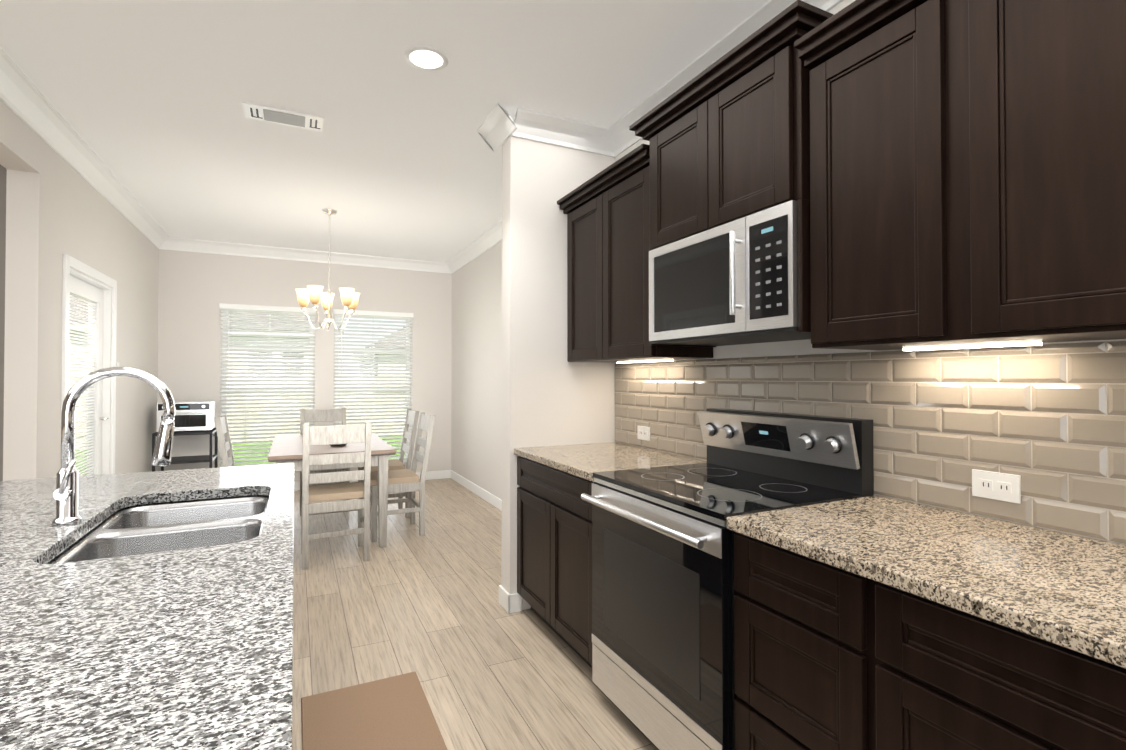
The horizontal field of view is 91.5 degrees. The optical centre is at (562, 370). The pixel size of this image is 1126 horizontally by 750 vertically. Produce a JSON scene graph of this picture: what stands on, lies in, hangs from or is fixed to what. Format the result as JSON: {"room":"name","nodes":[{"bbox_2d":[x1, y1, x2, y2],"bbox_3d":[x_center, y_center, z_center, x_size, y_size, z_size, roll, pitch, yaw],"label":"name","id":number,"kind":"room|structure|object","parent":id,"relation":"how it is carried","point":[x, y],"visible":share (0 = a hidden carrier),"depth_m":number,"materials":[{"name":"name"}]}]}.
{"room":"kitchen","nodes":[
{"label":"kitchen","id":0,"kind":"room"},
{"bbox_2d":[0,165,6,480],"bbox_3d":[-5.221,-0.057,2.087,4.650,2.800,0.140,0,-1,-26],"label":"wall","id":1,"kind":"structure","parent":0,"point":[3,173],"depth_m":3.04,"materials":[{"name":"grey paint"}]},
{"bbox_2d":[0,100,158,480],"bbox_3d":[-2.053,-0.069,1.058,0.140,2.800,10.950,0,-1,-26],"label":"wall","id":2,"kind":"structure","parent":0,"point":[57,206],"depth_m":3.29,"materials":[{"name":"white paint"}]},
{"bbox_2d":[0,47,171,249],"bbox_3d":[-1.894,-1.412,1.041,0.115,0.115,10.750,0,-1,-26],"label":"crown molding","id":3,"kind":"structure","parent":2,"relation":"attached to","point":[25,100],"depth_m":3.35,"materials":[{"name":"white"}]},
{"bbox_2d":[69,275,108,475],"bbox_3d":[-3.405,0.356,3.893,0.094,1.993,0.910,0,-1,-26],"label":"patio door","id":4,"kind":"structure","parent":2,"relation":"in","point":[85,291],"depth_m":4.06,"materials":[{"name":"white"}]},
{"bbox_2d":[61,253,116,474],"bbox_3d":[-3.426,0.317,3.884,0.158,2.095,1.090,0,-1,-26],"label":"door frame","id":5,"kind":"structure","parent":2,"relation":"attached to","point":[98,279],"depth_m":4.31,"materials":[{"name":"white wood"}]},
{"bbox_2d":[157,249,451,481],"bbox_3d":[-2.921,-0.003,6.594,3.560,2.800,0.160,0,-1,-26],"label":"wall","id":6,"kind":"structure","parent":0,"point":[195,289],"depth_m":6.37,"materials":[{"name":"white paint"}]},
{"bbox_2d":[222,309,313,465],"bbox_3d":[-3.393,0.214,6.339,0.926,1.876,0.119,0,-1,-26],"label":"window","id":7,"kind":"structure","parent":6,"relation":"in","point":[269,375],"depth_m":6.35,"materials":[{"name":"white"}]},
{"bbox_2d":[219,303,315,466],"bbox_3d":[-3.350,0.201,6.250,0.970,1.880,0.070,0,-1,-26],"label":"window blind","id":8,"kind":"object","parent":7,"relation":"attached to","point":[257,309],"visible":0.79,"depth_m":6.23,"materials":[{"name":"white plastic"}]},
{"bbox_2d":[168,237,443,272],"bbox_3d":[-2.866,-1.347,6.484,2.910,0.115,0.115,0,-1,-26],"label":"crown molding","id":9,"kind":"structure","parent":6,"relation":"attached to","point":[178,244],"depth_m":6.39,"materials":[{"name":"white wood"}]},
{"bbox_2d":[294,470,448,490],"bbox_3d":[-2.903,1.343,6.490,3.116,0.105,0.014,0,-1,-26],"label":"baseboard","id":10,"kind":"structure","parent":6,"relation":"attached to","point":[430,475],"depth_m":7.08,"materials":[{"name":"white"}]},
{"bbox_2d":[335,314,409,458],"bbox_3d":[-2.367,0.220,6.840,0.891,1.876,0.119,0,-1,-26],"label":"window","id":11,"kind":"structure","parent":6,"relation":"in","point":[373,375],"depth_m":6.87,"materials":[{"name":"white"}]},
{"bbox_2d":[333,309,413,461],"bbox_3d":[-2.323,0.207,6.751,0.935,1.880,0.070,0,-1,-26],"label":"window blind","id":12,"kind":"object","parent":11,"relation":"attached to","point":[385,316],"visible":0.71,"depth_m":6.76,"materials":[{"name":"white plastic"}]},
{"bbox_2d":[0,0,767,261],"bbox_3d":[-2.727,-1.523,0.746,8.360,0.100,10.950,0,-1,-26],"label":"ceiling","id":13,"kind":"structure","parent":0,"point":[397,157],"depth_m":2.84,"materials":[{"name":"white paint"}]},
{"bbox_2d":[243,102,323,131],"bbox_3d":[-1.580,-1.437,3.114,0.400,0.011,0.190,0,-1,-26],"label":"ceiling vent","id":14,"kind":"object","parent":13,"relation":"in","point":[281,116],"visible":0.98,"depth_m":3.10,"materials":[{"name":"white metal"}]},
{"bbox_2d":[295,209,359,330],"bbox_3d":[-2.084,-0.893,4.886,0.541,1.060,0.525,0,-1,-26],"label":"chandelier","id":15,"kind":"object","parent":13,"relation":"hanging from","point":[314,294],"visible":1,"depth_m":4.81,"materials":[{"name":"white glass"}]},
{"bbox_2d":[404,45,447,71],"bbox_3d":[-0.633,-1.445,2.542,0.200,0.008,0.200,0,-1,-26],"label":"recessed light","id":16,"kind":"object","parent":13,"relation":"in","point":[426,58],"visible":1,"depth_m":2.54,"materials":[{"name":"white plastic"}]},
{"bbox_2d":[292,478,658,749],"bbox_3d":[-2.727,1.377,0.712,8.360,0.100,10.950,0,-1,-26],"label":"floor","id":17,"kind":"structure","parent":0,"point":[459,640],"depth_m":2.79,"materials":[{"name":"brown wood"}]},
{"bbox_2d":[0,463,293,749],"bbox_3d":[-1.012,0.867,0.682,1.210,0.920,3.580,0,-1,-26],"label":"kitchen island","id":18,"kind":"object","parent":17,"relation":"on","point":[187,649],"visible":1,"depth_m":0.87,"materials":[{"name":"stone"}]},
{"bbox_2d":[52,367,174,524],"bbox_3d":[-1.260,0.202,1.542,0.275,0.428,0.094,0,-1,-26],"label":"faucet","id":19,"kind":"object","parent":18,"relation":"on","point":[65,494],"visible":1,"depth_m":1.51,"materials":[{"name":"silver metal"}]},
{"bbox_2d":[47,495,268,563],"bbox_3d":[-1.111,0.564,1.595,0.476,0.215,0.816,0,-1,-26],"label":"sink","id":20,"kind":"object","parent":18,"relation":"in","point":[149,528],"visible":0.23,"depth_m":1.67,"materials":[{"name":"silver metal"}]},
{"bbox_2d":[152,428,217,471],"bbox_3d":[-3.866,1.001,5.659,0.542,0.770,0.441,0,-1,-26],"label":"cart","id":21,"kind":"object","parent":17,"relation":"on","point":[210,458],"visible":0.33,"depth_m":5.56,"materials":[{"name":"black metal"}]},
{"bbox_2d":[157,401,214,431],"bbox_3d":[-3.863,0.466,5.634,0.450,0.296,0.408,0,-1,-26],"label":"toaster oven","id":22,"kind":"object","parent":21,"relation":"on","point":[193,415],"visible":0.71,"depth_m":5.52,"materials":[{"name":"white metal"}]},
{"bbox_2d":[214,415,234,466],"bbox_3d":[-2.590,0.873,4.592,0.516,1.000,0.440,0,-1,-26],"label":"chair","id":23,"kind":"object","parent":17,"relation":"on","point":[223,432],"visible":0.17,"depth_m":4.35,"materials":[{"name":"wood"}]},
{"bbox_2d":[300,407,349,515],"bbox_3d":[-2.406,0.884,5.529,0.440,1.000,0.516,0,-1,-26],"label":"chair","id":24,"kind":"object","parent":17,"relation":"on","point":[320,415],"visible":0.21,"depth_m":5.68,"materials":[{"name":"wood"}]},
{"bbox_2d":[268,433,395,546],"bbox_3d":[-2.028,0.985,4.753,0.880,0.780,1.550,0,-1,-26],"label":"dining table","id":25,"kind":"object","parent":17,"relation":"on","point":[286,449],"visible":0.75,"depth_m":4.25,"materials":[{"name":"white wood"}]},
{"bbox_2d":[301,422,371,569],"bbox_3d":[-1.663,0.866,4.008,0.440,1.000,0.516,0,-1,-26],"label":"chair","id":26,"kind":"object","parent":17,"relation":"on","point":[328,435],"visible":1,"depth_m":3.85,"materials":[{"name":"wood"}]},
{"bbox_2d":[301,671,447,749],"bbox_3d":[-0.665,1.335,1.937,0.460,0.011,0.900,0,-1,-26],"label":"mat","id":27,"kind":"object","parent":17,"relation":"on","point":[393,713],"visible":0.96,"depth_m":2.10,"materials":[{"name":"beige fabric"}]},
{"bbox_2d":[358,409,419,517],"bbox_3d":[-1.689,0.881,5.282,0.516,1.000,0.440,0,-1,-26],"label":"chair","id":28,"kind":"object","parent":17,"relation":"on","point":[412,417],"visible":0.46,"depth_m":5.19,"materials":[{"name":"wood"}]},
{"bbox_2d":[370,412,434,541],"bbox_3d":[-1.403,0.874,4.698,0.516,1.000,0.440,0,-1,-26],"label":"chair","id":29,"kind":"object","parent":17,"relation":"on","point":[406,480],"visible":0.9,"depth_m":4.57,"materials":[{"name":"wood"}]},
{"bbox_2d":[517,456,595,667],"bbox_3d":[0.231,0.911,2.823,0.653,0.883,0.919,0,-1,-26],"label":"base cabinet","id":30,"kind":"object","parent":17,"relation":"on","point":[554,550],"visible":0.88,"depth_m":2.62,"materials":[{"name":"black wood"}]},
{"bbox_2d":[514,442,706,481],"bbox_3d":[0.224,0.450,2.824,0.668,0.035,0.921,0,-1,-26],"label":"countertop","id":31,"kind":"structure","parent":30,"relation":"on","point":[585,461],"depth_m":2.73,"materials":[{"name":"stone"}]},
{"bbox_2d":[581,408,873,749],"bbox_3d":[0.555,0.755,2.039,0.732,1.175,0.772,0,-1,-26],"label":"stove","id":32,"kind":"object","parent":17,"relation":"on","point":[663,592],"visible":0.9,"depth_m":1.88,"materials":[{"name":"black metal"}]},
{"bbox_2d":[734,532,857,749],"bbox_3d":[0.882,0.895,1.490,0.652,0.884,0.494,0,-1,-26],"label":"base cabinet","id":33,"kind":"object","parent":17,"relation":"on","point":[828,657],"depth_m":1.38,"materials":[{"name":"black wood"}]},
{"bbox_2d":[858,575,1125,749],"bbox_3d":[1.178,0.888,0.883,0.652,0.884,1.004,0,-1,-26],"label":"base cabinet","id":34,"kind":"object","parent":17,"relation":"on","point":[932,675],"depth_m":1.02,"materials":[{"name":"black wood"}]},
{"bbox_2d":[727,495,1125,668],"bbox_3d":[1.388,0.421,0.443,0.668,0.035,2.833,0,-1,-26],"label":"countertop","id":35,"kind":"structure","parent":34,"relation":"on","point":[1066,590],"depth_m":1.20,"materials":[{"name":"stone"}]},
{"bbox_2d":[451,241,501,499],"bbox_3d":[-0.525,-0.016,5.494,0.180,2.800,4.320,0,-1,-26],"label":"wall","id":36,"kind":"structure","parent":0,"point":[476,420],"depth_m":6.15,"materials":[{"name":"white paint"}]},
{"bbox_2d":[444,220,501,273],"bbox_3d":[-0.623,-1.360,5.373,0.115,0.115,4.080,0,-1,-26],"label":"crown molding","id":37,"kind":"structure","parent":36,"relation":"attached to","point":[492,236],"depth_m":6.08,"materials":[{"name":"white wood"}]},
{"bbox_2d":[449,470,501,510],"bbox_3d":[-0.577,1.330,5.364,0.014,0.105,4.080,0,-1,-26],"label":"baseboard","id":38,"kind":"structure","parent":36,"relation":"attached to","point":[490,498],"depth_m":6.12,"materials":[{"name":"white wood"}]},
{"bbox_2d":[502,116,614,609],"bbox_3d":[0.095,-0.042,3.360,0.940,2.800,0.140,0,-1,-26],"label":"wall","id":39,"kind":"structure","parent":0,"point":[552,395],"depth_m":3.18,"materials":[{"name":"white paint"}]},
{"bbox_2d":[477,122,506,152],"bbox_3d":[-0.150,-1.384,3.392,0.745,0.115,0.125,0,-1,-26],"label":"crown molding","id":40,"kind":"structure","parent":39,"relation":"attached to","point":[494,145],"depth_m":3.28,"materials":[{"name":"white"}]},
{"bbox_2d":[499,585,521,605],"bbox_3d":[-0.046,1.306,3.361,0.730,0.105,0.014,0,-1,-26],"label":"baseboard","id":41,"kind":"structure","parent":39,"relation":"attached to","point":[510,603],"depth_m":3.09,"materials":[{"name":"white"}]},
{"bbox_2d":[484,103,607,153],"bbox_3d":[-0.070,-1.387,3.159,0.685,0.115,0.125,0,-1,-26],"label":"crown molding","id":42,"kind":"structure","parent":39,"relation":"attached to","point":[528,124],"depth_m":3.16,"materials":[{"name":"white wood"}]},
{"bbox_2d":[615,0,1125,544],"bbox_3d":[1.847,-0.075,0.560,0.250,2.800,6.630,0,-1,-26],"label":"wall","id":43,"kind":"structure","parent":0,"point":[777,348],"depth_m":2.23,"materials":[{"name":"white paint"}]},
{"bbox_2d":[557,144,712,362],"bbox_3d":[0.337,-0.529,2.910,0.400,0.945,0.888,0,-1,-26],"label":"upper cabinet","id":44,"kind":"object","parent":43,"relation":"attached to","point":[607,210],"visible":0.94,"depth_m":2.76,"materials":[{"name":"brown wood"}]},
{"bbox_2d":[617,359,673,362],"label":"under-cabinet light","id":45,"kind":"object","parent":44,"relation":"attached to","point":[668,359],"depth_m":2.90,"materials":[{"name":"white plastic"}]},
{"bbox_2d":[600,0,842,156],"bbox_3d":[1.704,-1.419,0.450,0.115,0.115,6.530,0,-1,-26],"label":"crown molding","id":46,"kind":"structure","parent":43,"relation":"attached to","point":[620,138],"depth_m":2.58,"materials":[{"name":"white wood"}]},
{"bbox_2d":[629,0,833,346],"bbox_3d":[0.695,-0.609,2.135,0.438,0.985,0.919,0,-1,-26],"label":"upper cabinet","id":47,"kind":"object","parent":43,"relation":"attached to","point":[727,135],"visible":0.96,"depth_m":1.91,"materials":[{"name":"brown wood"}]},
{"bbox_2d":[649,200,810,345],"bbox_3d":[0.699,-0.325,2.134,0.428,0.408,0.775,0,-1,-26],"label":"microwave","id":48,"kind":"object","parent":47,"relation":"in","point":[735,282],"visible":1,"depth_m":1.97,"materials":[{"name":"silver metal"}]},
{"bbox_2d":[615,340,1125,543],"bbox_3d":[1.311,0.170,1.351,0.010,0.485,4.528,0,-1,-26],"label":"tile backsplash","id":49,"kind":"structure","parent":43,"relation":"attached to","point":[1047,422],"depth_m":1.64,"materials":[{"name":"beige tile"}]},
{"bbox_2d":[637,426,649,440],"bbox_3d":[0.453,0.350,3.084,0.009,0.076,0.116,0,-1,-26],"label":"electrical outlet","id":50,"kind":"object","parent":49,"relation":"attached to","point":[643,432],"visible":1,"depth_m":3.08,"materials":[{"name":"white plastic"}]},
{"bbox_2d":[972,469,1020,503],"bbox_3d":[1.210,0.322,1.535,0.009,0.076,0.116,0,-1,-26],"label":"electrical outlet","id":51,"kind":"object","parent":49,"relation":"attached to","point":[997,486],"visible":1,"depth_m":1.53,"materials":[{"name":"white plastic"}]},
{"bbox_2d":[798,0,957,349],"bbox_3d":[1.009,-0.522,1.593,0.348,0.897,0.428,0,-1,-26],"label":"upper cabinet","id":52,"kind":"object","parent":43,"relation":"attached to","point":[877,88],"depth_m":1.50,"materials":[{"name":"brown wood"}]},
{"bbox_2d":[942,0,1125,345],"bbox_3d":[1.201,-0.526,1.201,0.348,0.897,0.446,0,-1,-26],"label":"upper cabinet","id":53,"kind":"object","parent":43,"relation":"attached to","point":[967,172],"depth_m":1.19,"materials":[{"name":"brown wood"}]},
{"bbox_2d":[903,342,1041,350],"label":"under-cabinet light","id":54,"kind":"object","parent":53,"relation":"attached to","point":[978,346],"depth_m":1.51,"materials":[{"name":"white plastic"}]},
{"label":"outside","id":55,"kind":"structure","parent":0,"visible":0},
{"bbox_2d":[75,436,404,475],"bbox_3d":[-11.408,2.092,23.075,60.000,0.100,42.730,0,-1,-26],"label":"lawn","id":56,"kind":"structure","parent":55,"point":[255,451],"depth_m":12.91,"materials":[{"name":"green plant"}]},
{"bbox_2d":[69,294,343,375],"bbox_3d":[-17.690,-0.931,21.561,16.250,5.890,8.900,0,-1,-26],"label":"house","id":57,"kind":"structure","parent":56,"relation":"on","point":[229,344],"depth_m":20.16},
{"bbox_2d":[69,374,404,449],"bbox_3d":[-7.566,1.015,15.326,60.090,1.850,0.130,0,-1,-26],"label":"fence","id":58,"kind":"object","parent":56,"relation":"on","point":[293,408],"depth_m":15.26,"materials":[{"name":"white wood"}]},
{"bbox_2d":[351,327,405,375],"bbox_3d":[-5.012,-0.718,31.091,12.400,5.690,8.900,0,-1,-26],"label":"house","id":59,"kind":"structure","parent":56,"relation":"on","point":[385,357],"depth_m":25.37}
]}

